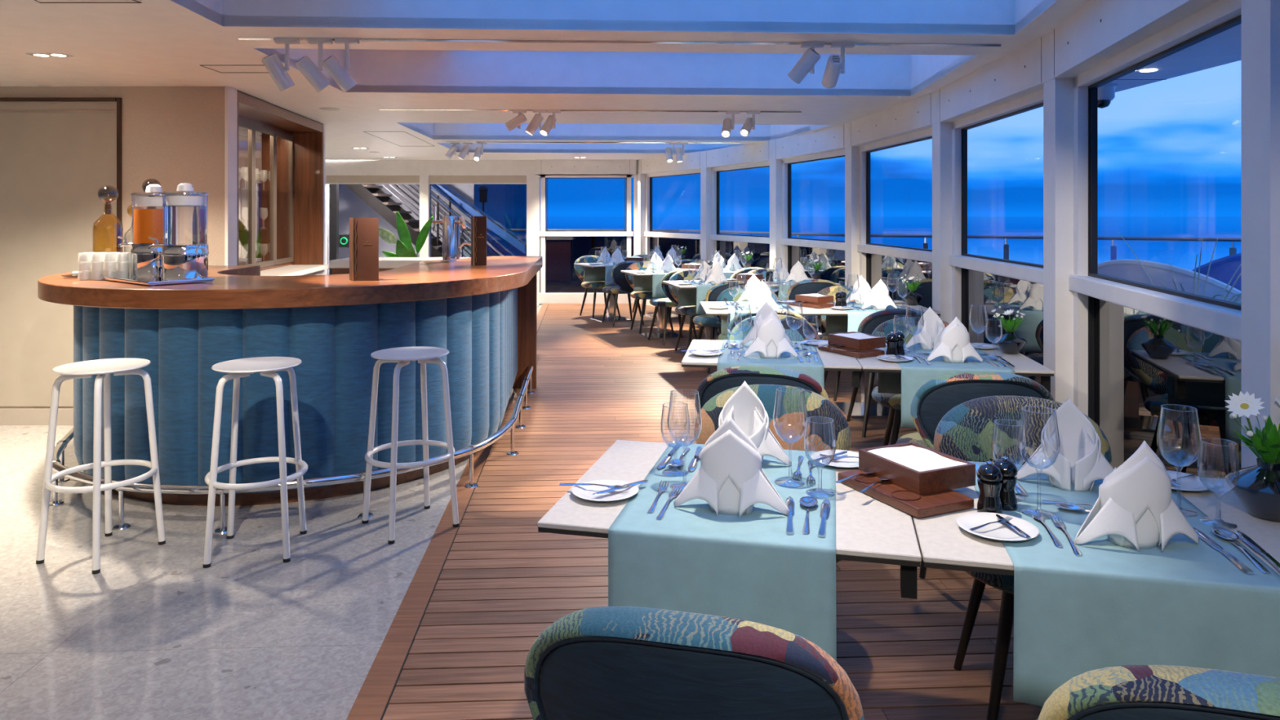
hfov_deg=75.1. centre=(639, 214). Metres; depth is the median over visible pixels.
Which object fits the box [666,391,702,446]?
bowl
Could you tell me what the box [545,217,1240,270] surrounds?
sea
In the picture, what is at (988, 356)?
water glass
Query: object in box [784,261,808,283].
folded napkin
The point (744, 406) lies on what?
hood
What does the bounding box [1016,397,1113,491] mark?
folded napkin
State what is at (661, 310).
dining table
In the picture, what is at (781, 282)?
water glass
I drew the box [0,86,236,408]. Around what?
wall
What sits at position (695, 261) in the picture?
dining chair
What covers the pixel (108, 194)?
decanter
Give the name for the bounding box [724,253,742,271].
folded napkin
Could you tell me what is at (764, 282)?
plate
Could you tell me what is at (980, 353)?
wine glass
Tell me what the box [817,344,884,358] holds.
serving tray
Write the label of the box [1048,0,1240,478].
window
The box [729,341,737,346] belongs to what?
spoon
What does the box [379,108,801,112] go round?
track rail
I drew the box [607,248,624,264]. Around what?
folded napkin
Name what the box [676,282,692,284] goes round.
plate
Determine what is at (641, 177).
pillar
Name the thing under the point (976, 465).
knife
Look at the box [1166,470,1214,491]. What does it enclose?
plate
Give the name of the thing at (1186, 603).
table runner
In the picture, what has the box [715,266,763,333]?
dining chair
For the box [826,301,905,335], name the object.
table runner
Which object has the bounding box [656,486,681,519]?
fork
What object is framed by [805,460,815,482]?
fork
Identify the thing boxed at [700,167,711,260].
pillar
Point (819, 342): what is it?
plate
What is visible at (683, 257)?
flower vase
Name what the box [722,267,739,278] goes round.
table runner
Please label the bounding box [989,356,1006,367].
spoon
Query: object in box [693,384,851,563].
dining chair
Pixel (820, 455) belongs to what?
fork
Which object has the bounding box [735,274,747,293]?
bowl
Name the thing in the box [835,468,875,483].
spoon
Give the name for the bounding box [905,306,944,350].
folded napkin
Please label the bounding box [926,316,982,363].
folded napkin
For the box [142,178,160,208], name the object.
decanter
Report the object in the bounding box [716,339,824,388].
table runner
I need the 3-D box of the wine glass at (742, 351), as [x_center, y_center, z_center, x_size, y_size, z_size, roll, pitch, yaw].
[0.497,0.551,4.026,0.085,0.232,0.085,0,0,8]
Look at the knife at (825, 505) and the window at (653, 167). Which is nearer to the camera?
the knife at (825, 505)
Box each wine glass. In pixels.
[666,389,702,488]
[733,303,751,352]
[735,274,747,307]
[768,273,780,306]
[773,386,807,484]
[786,302,803,351]
[847,274,859,307]
[886,273,898,306]
[905,306,924,356]
[968,304,988,355]
[1017,405,1060,517]
[1156,404,1201,515]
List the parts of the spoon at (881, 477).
handle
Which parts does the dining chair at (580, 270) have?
leg, backrest, seat, leg, leg, leg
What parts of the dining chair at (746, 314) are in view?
panel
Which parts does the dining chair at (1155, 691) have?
panel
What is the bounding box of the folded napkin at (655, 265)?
[646,252,662,271]
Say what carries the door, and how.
in the wall at (172, 136)
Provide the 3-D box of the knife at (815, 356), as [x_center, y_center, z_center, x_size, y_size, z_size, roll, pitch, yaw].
[0.810,0.663,3.844,0.021,0.007,0.226,0,0,10]
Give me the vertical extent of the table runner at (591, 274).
0.261 m
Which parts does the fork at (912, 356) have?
handle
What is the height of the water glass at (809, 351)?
0.176 m
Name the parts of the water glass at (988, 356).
stem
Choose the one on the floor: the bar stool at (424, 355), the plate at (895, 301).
the bar stool at (424, 355)
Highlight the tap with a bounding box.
[432,206,471,262]
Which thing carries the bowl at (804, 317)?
on the water glass at (809, 351)
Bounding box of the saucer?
[61,274,93,277]
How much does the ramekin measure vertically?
0.026 m
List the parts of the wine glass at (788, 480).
stem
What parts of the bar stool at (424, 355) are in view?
leg, leg, seat, leg, leg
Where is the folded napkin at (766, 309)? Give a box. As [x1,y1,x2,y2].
[741,301,792,345]
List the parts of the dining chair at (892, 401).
seat, leg, leg, backrest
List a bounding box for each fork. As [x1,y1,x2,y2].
[559,483,630,488]
[648,480,669,513]
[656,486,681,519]
[681,350,717,351]
[730,350,734,358]
[737,351,742,359]
[791,455,803,477]
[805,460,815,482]
[819,453,858,458]
[909,353,923,363]
[919,355,930,364]
[968,516,1013,530]
[1028,507,1063,547]
[1049,515,1082,555]
[1170,474,1195,482]
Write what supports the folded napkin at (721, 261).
on the table runner at (730, 273)
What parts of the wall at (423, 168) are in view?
post, post, post, post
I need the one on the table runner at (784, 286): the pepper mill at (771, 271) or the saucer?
the pepper mill at (771, 271)
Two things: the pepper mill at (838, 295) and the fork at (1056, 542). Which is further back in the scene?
the pepper mill at (838, 295)
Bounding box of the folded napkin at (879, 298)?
[862,279,897,309]
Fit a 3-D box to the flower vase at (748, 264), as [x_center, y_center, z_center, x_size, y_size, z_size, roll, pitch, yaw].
[1.310,0.556,10.127,0.143,0.222,0.162,0,0,20]
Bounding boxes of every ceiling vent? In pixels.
[37,85,56,87]
[319,106,341,110]
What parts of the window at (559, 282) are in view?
sill, head rail, pane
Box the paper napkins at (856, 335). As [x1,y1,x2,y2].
[834,333,876,339]
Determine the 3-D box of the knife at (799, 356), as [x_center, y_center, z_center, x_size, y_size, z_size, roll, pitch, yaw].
[0.737,0.663,3.854,0.021,0.007,0.226,0,0,5]
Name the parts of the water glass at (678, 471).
stem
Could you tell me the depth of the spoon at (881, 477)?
1.97 m
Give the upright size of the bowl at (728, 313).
0.110 m
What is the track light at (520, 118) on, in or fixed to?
attached to the track rail at (380, 108)
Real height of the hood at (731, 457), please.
0.222 m
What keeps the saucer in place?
on the countertop at (233, 286)
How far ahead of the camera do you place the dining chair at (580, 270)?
11.66 m
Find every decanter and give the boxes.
[93,185,123,275]
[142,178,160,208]
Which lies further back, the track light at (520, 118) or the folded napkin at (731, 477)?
the track light at (520, 118)
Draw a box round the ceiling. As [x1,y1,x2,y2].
[0,0,1240,159]
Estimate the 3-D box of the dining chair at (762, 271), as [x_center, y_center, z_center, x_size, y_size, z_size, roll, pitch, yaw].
[1.392,1.006,8.739,0.540,0.834,0.627,0,0,-10]
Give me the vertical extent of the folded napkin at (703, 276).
0.210 m
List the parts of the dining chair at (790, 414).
backrest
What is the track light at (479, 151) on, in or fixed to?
attached to the track rail at (446, 141)
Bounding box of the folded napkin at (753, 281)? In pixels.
[737,274,760,302]
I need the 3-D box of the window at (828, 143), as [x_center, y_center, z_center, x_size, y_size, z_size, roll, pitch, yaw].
[1.838,0.279,8.794,0.178,2.282,1.890,0,0,-13]
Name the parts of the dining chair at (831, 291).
seat, leg, backrest, leg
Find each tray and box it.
[97,274,213,285]
[731,279,764,281]
[789,301,834,308]
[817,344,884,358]
[837,469,973,518]
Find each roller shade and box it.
[326,175,419,182]
[429,175,526,182]
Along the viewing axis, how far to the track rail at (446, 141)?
9.94 m
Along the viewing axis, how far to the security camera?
4.55 m
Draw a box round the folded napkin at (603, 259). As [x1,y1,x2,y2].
[596,248,611,262]
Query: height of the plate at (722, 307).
0.013 m
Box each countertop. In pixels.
[37,256,542,309]
[260,264,328,275]
[328,257,471,274]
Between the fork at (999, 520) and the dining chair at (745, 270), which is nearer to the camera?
the fork at (999, 520)
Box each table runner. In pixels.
[584,262,616,285]
[608,442,836,661]
[633,269,667,297]
[677,280,724,314]
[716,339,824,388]
[720,301,799,335]
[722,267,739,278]
[761,278,795,300]
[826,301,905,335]
[877,342,1014,427]
[968,461,1279,706]
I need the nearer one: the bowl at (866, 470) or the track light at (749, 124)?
the bowl at (866, 470)
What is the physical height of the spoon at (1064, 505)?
0.010 m
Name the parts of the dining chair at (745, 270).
panel, backrest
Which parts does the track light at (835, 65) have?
arm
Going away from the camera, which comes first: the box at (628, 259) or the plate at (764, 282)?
the plate at (764, 282)
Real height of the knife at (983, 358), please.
0.007 m
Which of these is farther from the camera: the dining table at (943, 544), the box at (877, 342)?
the box at (877, 342)
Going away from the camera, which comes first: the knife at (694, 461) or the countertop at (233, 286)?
the knife at (694, 461)
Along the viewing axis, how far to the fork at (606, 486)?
1.99 m
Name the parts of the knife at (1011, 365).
handle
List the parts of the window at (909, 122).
head rail, pane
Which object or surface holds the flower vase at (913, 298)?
on the dining table at (877, 410)
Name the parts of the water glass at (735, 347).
stem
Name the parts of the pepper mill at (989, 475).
knob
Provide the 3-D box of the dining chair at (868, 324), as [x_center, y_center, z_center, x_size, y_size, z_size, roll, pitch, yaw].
[1.627,1.006,5.431,0.540,0.834,0.627,0,0,0]
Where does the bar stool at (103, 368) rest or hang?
on the floor
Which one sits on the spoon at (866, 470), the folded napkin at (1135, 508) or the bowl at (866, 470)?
the bowl at (866, 470)
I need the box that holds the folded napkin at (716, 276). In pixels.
[704,261,727,284]
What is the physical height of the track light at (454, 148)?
0.207 m
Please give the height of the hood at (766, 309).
0.222 m
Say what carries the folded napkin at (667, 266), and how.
on the table runner at (652, 283)
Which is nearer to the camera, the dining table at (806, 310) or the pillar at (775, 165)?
the dining table at (806, 310)
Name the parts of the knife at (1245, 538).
blade, handle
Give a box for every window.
[326,175,419,275]
[429,175,526,257]
[534,160,635,303]
[638,151,703,311]
[703,139,773,268]
[773,123,848,336]
[848,90,936,379]
[936,32,1048,384]
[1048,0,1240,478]
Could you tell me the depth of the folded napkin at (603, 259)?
11.32 m
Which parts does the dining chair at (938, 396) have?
seat, leg, backrest, panel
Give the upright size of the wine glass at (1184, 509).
0.232 m
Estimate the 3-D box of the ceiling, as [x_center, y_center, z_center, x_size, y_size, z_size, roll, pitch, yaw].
[-1.912,-1.037,5.775,10.704,0.366,15.405,0,0,0]
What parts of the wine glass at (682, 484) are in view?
stem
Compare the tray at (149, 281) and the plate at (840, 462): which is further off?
the tray at (149, 281)
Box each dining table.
[537,440,921,599]
[573,262,631,322]
[621,270,685,339]
[644,260,682,319]
[662,280,715,340]
[680,339,862,387]
[700,302,822,326]
[702,267,744,336]
[764,278,840,287]
[817,302,940,417]
[855,346,1054,528]
[911,477,1279,575]
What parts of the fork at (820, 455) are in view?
handle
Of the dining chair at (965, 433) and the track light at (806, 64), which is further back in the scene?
the track light at (806, 64)
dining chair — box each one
[524,606,864,719]
[573,255,620,317]
[601,260,644,326]
[625,261,673,333]
[631,253,669,315]
[648,268,697,345]
[656,259,695,322]
[668,269,720,351]
[688,260,712,330]
[692,280,746,373]
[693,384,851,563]
[694,365,828,413]
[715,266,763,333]
[715,285,778,340]
[726,308,808,339]
[729,314,820,341]
[748,268,787,279]
[786,279,838,333]
[815,285,854,401]
[846,308,924,437]
[871,316,949,445]
[895,371,1053,578]
[933,395,1111,719]
[1035,664,1279,719]
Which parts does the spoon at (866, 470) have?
handle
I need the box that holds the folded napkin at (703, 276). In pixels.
[692,260,711,281]
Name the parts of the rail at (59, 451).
post, post, post, post, post, post, post, post, post, post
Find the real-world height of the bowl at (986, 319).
0.110 m
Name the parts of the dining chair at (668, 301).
leg, seat, leg, panel, backrest, leg, leg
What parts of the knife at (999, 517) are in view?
blade, handle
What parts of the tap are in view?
handle, tap arm, spout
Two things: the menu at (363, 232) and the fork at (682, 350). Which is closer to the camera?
the fork at (682, 350)
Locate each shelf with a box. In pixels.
[238,187,281,192]
[238,227,285,231]
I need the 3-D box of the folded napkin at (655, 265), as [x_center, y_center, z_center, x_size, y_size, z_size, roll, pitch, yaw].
[0.194,0.561,9.857,0.251,0.214,0.097,0,0,-25]
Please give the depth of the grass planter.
4.02 m
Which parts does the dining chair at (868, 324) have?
leg, leg, backrest, panel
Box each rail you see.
[48,363,534,534]
[238,37,1000,46]
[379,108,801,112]
[445,141,739,143]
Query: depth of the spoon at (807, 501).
1.89 m
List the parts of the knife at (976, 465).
handle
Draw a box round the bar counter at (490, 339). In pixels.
[73,273,537,506]
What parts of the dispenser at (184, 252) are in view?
lever, spout, lid, tank, lid knob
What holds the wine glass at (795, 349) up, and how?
on the table runner at (812, 369)
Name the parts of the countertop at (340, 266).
door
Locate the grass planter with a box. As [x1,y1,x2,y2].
[1118,231,1240,303]
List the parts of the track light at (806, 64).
arm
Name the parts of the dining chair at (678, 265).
panel, backrest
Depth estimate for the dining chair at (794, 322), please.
4.82 m
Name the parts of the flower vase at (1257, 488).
stem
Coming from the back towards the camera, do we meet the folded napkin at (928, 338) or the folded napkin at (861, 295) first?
the folded napkin at (861, 295)
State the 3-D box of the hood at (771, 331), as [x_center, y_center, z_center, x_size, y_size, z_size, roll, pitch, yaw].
[0.608,0.559,3.879,0.124,0.218,0.088,0,0,2]
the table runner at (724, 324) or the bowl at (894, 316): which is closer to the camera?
the bowl at (894, 316)
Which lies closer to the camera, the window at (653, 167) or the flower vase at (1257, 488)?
the flower vase at (1257, 488)
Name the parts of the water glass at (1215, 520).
stem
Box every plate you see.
[571,478,638,501]
[635,271,647,273]
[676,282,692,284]
[688,349,722,355]
[706,305,728,309]
[764,281,778,283]
[776,299,795,303]
[801,339,828,346]
[811,449,858,467]
[830,306,853,310]
[876,354,913,362]
[892,300,904,303]
[956,511,1039,541]
[972,342,998,349]
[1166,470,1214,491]
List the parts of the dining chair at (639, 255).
leg, backrest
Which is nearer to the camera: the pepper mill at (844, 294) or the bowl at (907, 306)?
the bowl at (907, 306)
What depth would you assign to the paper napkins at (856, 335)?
4.05 m
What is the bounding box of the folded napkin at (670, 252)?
[664,246,679,262]
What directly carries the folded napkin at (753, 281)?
on the table runner at (724, 324)
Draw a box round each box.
[626,257,646,261]
[681,263,701,268]
[735,272,763,279]
[795,293,833,303]
[827,331,885,350]
[858,441,975,495]
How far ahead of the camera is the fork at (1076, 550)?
1.72 m
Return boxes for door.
[0,97,121,406]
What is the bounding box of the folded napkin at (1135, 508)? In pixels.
[1074,440,1199,552]
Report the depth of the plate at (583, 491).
1.99 m
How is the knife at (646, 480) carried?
on the plate at (583, 491)
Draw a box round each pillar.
[635,173,645,304]
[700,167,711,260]
[769,159,782,269]
[844,146,859,285]
[932,121,951,324]
[1043,77,1073,403]
[1240,0,1279,468]
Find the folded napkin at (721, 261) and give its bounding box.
[712,252,726,268]
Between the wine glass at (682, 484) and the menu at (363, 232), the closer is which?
the wine glass at (682, 484)
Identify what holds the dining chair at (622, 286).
on the floor
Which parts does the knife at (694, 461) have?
blade, handle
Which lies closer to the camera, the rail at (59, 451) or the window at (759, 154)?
the rail at (59, 451)
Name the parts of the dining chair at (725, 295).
seat, backrest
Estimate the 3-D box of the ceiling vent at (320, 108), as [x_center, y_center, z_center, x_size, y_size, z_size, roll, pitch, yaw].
[-2.531,-0.857,6.804,0.170,0.006,0.170,0,0,0]
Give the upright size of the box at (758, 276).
0.050 m
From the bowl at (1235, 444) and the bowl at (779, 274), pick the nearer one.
the bowl at (1235, 444)
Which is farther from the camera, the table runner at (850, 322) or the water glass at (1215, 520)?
the table runner at (850, 322)
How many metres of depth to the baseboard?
5.60 m
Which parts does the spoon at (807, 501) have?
handle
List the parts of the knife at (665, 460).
blade, handle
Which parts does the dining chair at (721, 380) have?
panel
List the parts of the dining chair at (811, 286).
panel, leg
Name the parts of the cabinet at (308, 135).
panel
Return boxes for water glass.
[660,402,689,474]
[727,312,742,349]
[728,280,738,306]
[780,281,791,306]
[802,315,818,353]
[804,416,835,495]
[893,315,909,353]
[897,281,908,306]
[985,318,1002,357]
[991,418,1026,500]
[1197,437,1239,528]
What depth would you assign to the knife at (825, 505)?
1.83 m
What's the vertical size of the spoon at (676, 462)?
0.011 m
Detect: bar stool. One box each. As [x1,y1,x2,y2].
[35,358,165,573]
[202,356,307,568]
[361,346,459,544]
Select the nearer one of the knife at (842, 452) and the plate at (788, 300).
the knife at (842, 452)
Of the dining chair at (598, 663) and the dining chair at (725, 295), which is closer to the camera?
the dining chair at (598, 663)
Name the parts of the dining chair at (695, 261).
backrest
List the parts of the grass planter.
blade, blade, blade, blade, blade, blade, blade, blade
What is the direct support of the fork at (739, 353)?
on the table runner at (812, 369)
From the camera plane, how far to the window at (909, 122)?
6.95 m
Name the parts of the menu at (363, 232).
cord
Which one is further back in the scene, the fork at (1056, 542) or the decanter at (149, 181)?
the decanter at (149, 181)
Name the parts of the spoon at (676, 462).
handle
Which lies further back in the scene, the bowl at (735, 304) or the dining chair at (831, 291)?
the dining chair at (831, 291)
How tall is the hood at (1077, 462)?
0.211 m
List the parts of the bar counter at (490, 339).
kick plate, panel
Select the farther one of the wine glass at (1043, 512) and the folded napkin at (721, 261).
the folded napkin at (721, 261)
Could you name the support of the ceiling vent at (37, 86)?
in the ceiling
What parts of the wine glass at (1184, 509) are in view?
stem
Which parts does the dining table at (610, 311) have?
plate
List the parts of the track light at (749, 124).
arm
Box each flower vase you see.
[676,245,687,260]
[741,250,753,267]
[808,257,823,279]
[900,274,922,305]
[991,306,1026,354]
[1224,391,1279,521]
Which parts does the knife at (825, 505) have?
handle, blade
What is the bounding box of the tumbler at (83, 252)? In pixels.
[82,252,96,261]
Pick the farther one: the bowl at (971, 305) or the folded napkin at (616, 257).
the folded napkin at (616, 257)
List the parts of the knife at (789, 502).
blade, handle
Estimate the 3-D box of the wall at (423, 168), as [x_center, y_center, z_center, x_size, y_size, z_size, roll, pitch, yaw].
[-3.310,0.280,13.320,6.980,2.280,0.180,0,0,0]
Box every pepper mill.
[765,270,771,281]
[768,270,773,281]
[835,291,842,306]
[840,290,846,306]
[885,331,897,355]
[894,330,905,355]
[977,460,1002,514]
[993,456,1017,511]
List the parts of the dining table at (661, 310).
plate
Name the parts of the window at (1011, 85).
head rail, pane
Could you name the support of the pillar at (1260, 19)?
on the floor
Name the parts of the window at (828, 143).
head rail, pane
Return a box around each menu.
[349,217,378,280]
[471,216,486,265]
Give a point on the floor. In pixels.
(157, 633)
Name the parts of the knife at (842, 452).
handle, blade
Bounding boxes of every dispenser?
[117,183,177,276]
[148,182,208,279]
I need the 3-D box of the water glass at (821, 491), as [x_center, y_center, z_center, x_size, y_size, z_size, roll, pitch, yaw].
[0.430,0.579,1.990,0.075,0.176,0.075,0,0,13]
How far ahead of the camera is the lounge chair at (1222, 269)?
5.28 m
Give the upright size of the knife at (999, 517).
0.004 m
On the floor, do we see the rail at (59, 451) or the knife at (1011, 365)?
the rail at (59, 451)
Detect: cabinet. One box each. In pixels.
[236,89,324,275]
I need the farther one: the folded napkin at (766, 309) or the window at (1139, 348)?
the folded napkin at (766, 309)
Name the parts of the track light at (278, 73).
arm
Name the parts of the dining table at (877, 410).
plate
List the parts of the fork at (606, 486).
handle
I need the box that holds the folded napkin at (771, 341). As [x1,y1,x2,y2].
[742,311,798,359]
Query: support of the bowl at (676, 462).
on the spoon at (676, 462)
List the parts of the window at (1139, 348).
head rail, pane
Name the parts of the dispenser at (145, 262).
lever, spout, tank, lid, lid knob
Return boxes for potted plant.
[378,211,432,257]
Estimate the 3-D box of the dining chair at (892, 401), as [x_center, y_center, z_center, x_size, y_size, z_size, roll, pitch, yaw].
[1.528,1.006,4.519,0.540,0.834,0.627,0,0,13]
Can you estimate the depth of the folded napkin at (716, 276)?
7.88 m
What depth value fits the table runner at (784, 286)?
7.88 m
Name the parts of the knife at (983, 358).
handle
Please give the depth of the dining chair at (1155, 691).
1.07 m
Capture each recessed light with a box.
[25,53,73,57]
[1139,68,1157,71]
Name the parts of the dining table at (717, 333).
plate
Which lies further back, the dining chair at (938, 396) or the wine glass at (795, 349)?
the wine glass at (795, 349)
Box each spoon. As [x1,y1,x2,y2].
[668,447,689,466]
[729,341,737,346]
[799,496,817,533]
[802,352,811,362]
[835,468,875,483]
[858,475,891,493]
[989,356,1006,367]
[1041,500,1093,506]
[1054,502,1090,511]
[1211,527,1271,573]
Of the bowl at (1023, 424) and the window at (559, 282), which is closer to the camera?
the bowl at (1023, 424)
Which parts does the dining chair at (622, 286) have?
leg, seat, leg, panel, backrest, leg, leg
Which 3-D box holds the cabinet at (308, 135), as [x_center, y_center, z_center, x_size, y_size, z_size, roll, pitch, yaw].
[-3.355,0.280,6.829,0.912,2.280,2.278,0,0,-6]
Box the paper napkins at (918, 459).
[866,444,967,471]
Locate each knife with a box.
[592,479,648,494]
[657,444,679,469]
[688,446,702,471]
[701,348,724,353]
[724,340,729,347]
[739,340,744,347]
[785,496,794,534]
[797,353,803,362]
[807,451,847,463]
[813,353,817,362]
[817,498,830,537]
[974,463,978,479]
[981,357,999,367]
[995,514,1031,538]
[1000,357,1015,367]
[1014,481,1026,495]
[1192,527,1254,574]
[1235,530,1279,572]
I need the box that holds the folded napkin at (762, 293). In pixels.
[744,280,779,309]
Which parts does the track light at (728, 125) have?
arm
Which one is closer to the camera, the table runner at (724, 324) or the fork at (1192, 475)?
the fork at (1192, 475)
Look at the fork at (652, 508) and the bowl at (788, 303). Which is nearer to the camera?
the fork at (652, 508)
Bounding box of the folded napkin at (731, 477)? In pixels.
[673,415,789,517]
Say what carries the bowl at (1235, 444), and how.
on the water glass at (1215, 520)
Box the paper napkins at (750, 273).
[738,272,755,275]
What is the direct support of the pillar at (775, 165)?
on the floor
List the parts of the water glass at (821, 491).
stem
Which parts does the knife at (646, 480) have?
blade, handle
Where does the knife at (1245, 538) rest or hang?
on the dining table at (943, 544)
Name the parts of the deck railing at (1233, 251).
rail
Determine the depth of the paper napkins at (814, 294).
6.08 m
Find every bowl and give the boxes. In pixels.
[660,404,689,448]
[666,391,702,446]
[668,458,684,466]
[727,312,742,335]
[733,304,751,331]
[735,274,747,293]
[768,274,780,292]
[773,388,807,443]
[786,302,803,329]
[799,496,817,506]
[802,316,818,339]
[802,352,811,355]
[804,417,835,466]
[847,275,859,293]
[862,468,875,473]
[878,475,891,479]
[893,315,909,337]
[905,306,924,334]
[968,305,988,333]
[985,319,1002,342]
[989,356,999,359]
[991,420,1026,468]
[1017,407,1060,469]
[1156,405,1201,466]
[1197,438,1239,493]
[1211,527,1239,540]
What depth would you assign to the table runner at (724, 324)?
6.12 m
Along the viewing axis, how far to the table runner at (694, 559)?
1.73 m
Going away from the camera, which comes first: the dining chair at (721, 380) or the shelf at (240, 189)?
the dining chair at (721, 380)
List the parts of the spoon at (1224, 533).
handle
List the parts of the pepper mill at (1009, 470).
knob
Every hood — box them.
[704,415,758,515]
[720,381,766,448]
[755,301,779,329]
[758,311,783,358]
[919,306,943,350]
[941,316,967,363]
[1043,397,1098,491]
[1102,440,1166,548]
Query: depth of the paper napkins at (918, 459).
2.02 m
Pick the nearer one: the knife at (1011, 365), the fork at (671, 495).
the fork at (671, 495)
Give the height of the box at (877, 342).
0.050 m
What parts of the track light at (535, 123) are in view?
arm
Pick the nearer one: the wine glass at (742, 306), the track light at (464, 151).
the wine glass at (742, 306)
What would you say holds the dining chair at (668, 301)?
on the floor
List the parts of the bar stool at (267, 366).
leg, leg, seat, leg, leg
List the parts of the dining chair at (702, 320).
leg, seat, leg, backrest, panel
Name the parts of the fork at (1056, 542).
handle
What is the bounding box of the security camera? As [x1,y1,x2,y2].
[1097,80,1117,108]
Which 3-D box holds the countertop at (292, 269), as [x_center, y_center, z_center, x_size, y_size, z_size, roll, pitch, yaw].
[-3.179,0.500,6.823,0.660,0.040,2.188,0,0,-6]
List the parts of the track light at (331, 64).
arm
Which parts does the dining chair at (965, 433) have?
leg, seat, leg, backrest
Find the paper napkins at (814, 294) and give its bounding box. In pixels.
[800,293,828,297]
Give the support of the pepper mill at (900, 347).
on the table runner at (913, 375)
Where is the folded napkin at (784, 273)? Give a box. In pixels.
[773,258,789,279]
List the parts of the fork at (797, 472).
handle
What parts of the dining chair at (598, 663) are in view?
panel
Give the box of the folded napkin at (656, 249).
[653,246,664,260]
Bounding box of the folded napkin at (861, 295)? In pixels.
[845,275,871,304]
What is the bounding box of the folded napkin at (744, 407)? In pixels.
[697,381,791,465]
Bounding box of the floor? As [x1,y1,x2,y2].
[0,303,1042,719]
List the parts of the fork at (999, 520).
handle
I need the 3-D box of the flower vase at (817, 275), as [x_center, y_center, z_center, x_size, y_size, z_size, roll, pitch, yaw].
[1.781,0.556,8.410,0.143,0.222,0.162,0,0,26]
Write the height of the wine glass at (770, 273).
0.232 m
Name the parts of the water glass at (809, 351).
stem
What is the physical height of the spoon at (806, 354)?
0.011 m
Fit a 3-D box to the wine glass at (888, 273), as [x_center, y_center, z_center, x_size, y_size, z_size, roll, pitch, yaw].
[1.839,0.551,6.061,0.085,0.232,0.085,0,0,1]
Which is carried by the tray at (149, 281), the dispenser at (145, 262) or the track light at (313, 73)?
the dispenser at (145, 262)
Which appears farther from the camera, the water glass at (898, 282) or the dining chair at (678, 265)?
the dining chair at (678, 265)
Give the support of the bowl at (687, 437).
on the water glass at (678, 471)
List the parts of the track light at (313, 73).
arm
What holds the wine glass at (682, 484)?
on the table runner at (694, 559)
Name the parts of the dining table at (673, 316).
plate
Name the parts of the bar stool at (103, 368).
leg, leg, seat, leg, leg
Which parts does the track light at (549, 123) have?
arm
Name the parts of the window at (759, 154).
head rail, pane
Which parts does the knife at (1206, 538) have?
blade, handle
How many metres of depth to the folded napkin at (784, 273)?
8.41 m
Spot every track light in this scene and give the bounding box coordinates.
[262,37,299,91]
[294,37,333,92]
[321,37,359,92]
[444,142,460,159]
[457,142,472,159]
[473,142,487,160]
[505,109,527,131]
[525,109,546,135]
[539,109,560,136]
[665,142,678,162]
[675,142,688,162]
[720,111,739,137]
[739,111,759,136]
[787,41,823,84]
[821,41,854,88]
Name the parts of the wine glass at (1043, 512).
stem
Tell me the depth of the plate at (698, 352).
3.97 m
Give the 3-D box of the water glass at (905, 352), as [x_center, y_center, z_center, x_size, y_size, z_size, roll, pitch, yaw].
[1.261,0.579,4.023,0.075,0.176,0.075,0,0,8]
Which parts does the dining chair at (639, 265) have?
leg, backrest, leg, seat, leg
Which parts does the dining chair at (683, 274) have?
leg, backrest, seat, leg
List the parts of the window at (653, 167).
sill, head rail, pane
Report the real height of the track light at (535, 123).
0.211 m
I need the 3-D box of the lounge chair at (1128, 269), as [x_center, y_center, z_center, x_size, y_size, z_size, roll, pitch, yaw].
[3.245,0.851,4.888,0.879,1.177,0.906,0,0,-13]
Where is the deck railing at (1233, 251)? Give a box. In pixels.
[546,228,1240,260]
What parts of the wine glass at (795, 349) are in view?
stem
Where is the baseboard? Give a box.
[0,408,73,425]
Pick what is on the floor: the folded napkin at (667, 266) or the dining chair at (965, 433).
the dining chair at (965, 433)
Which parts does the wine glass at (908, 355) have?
stem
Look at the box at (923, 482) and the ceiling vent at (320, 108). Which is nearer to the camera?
the box at (923, 482)
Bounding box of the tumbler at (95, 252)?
[94,252,108,261]
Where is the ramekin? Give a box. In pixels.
[71,271,81,275]
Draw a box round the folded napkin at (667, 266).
[657,254,675,272]
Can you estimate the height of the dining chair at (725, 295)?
0.834 m
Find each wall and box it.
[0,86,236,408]
[324,160,638,293]

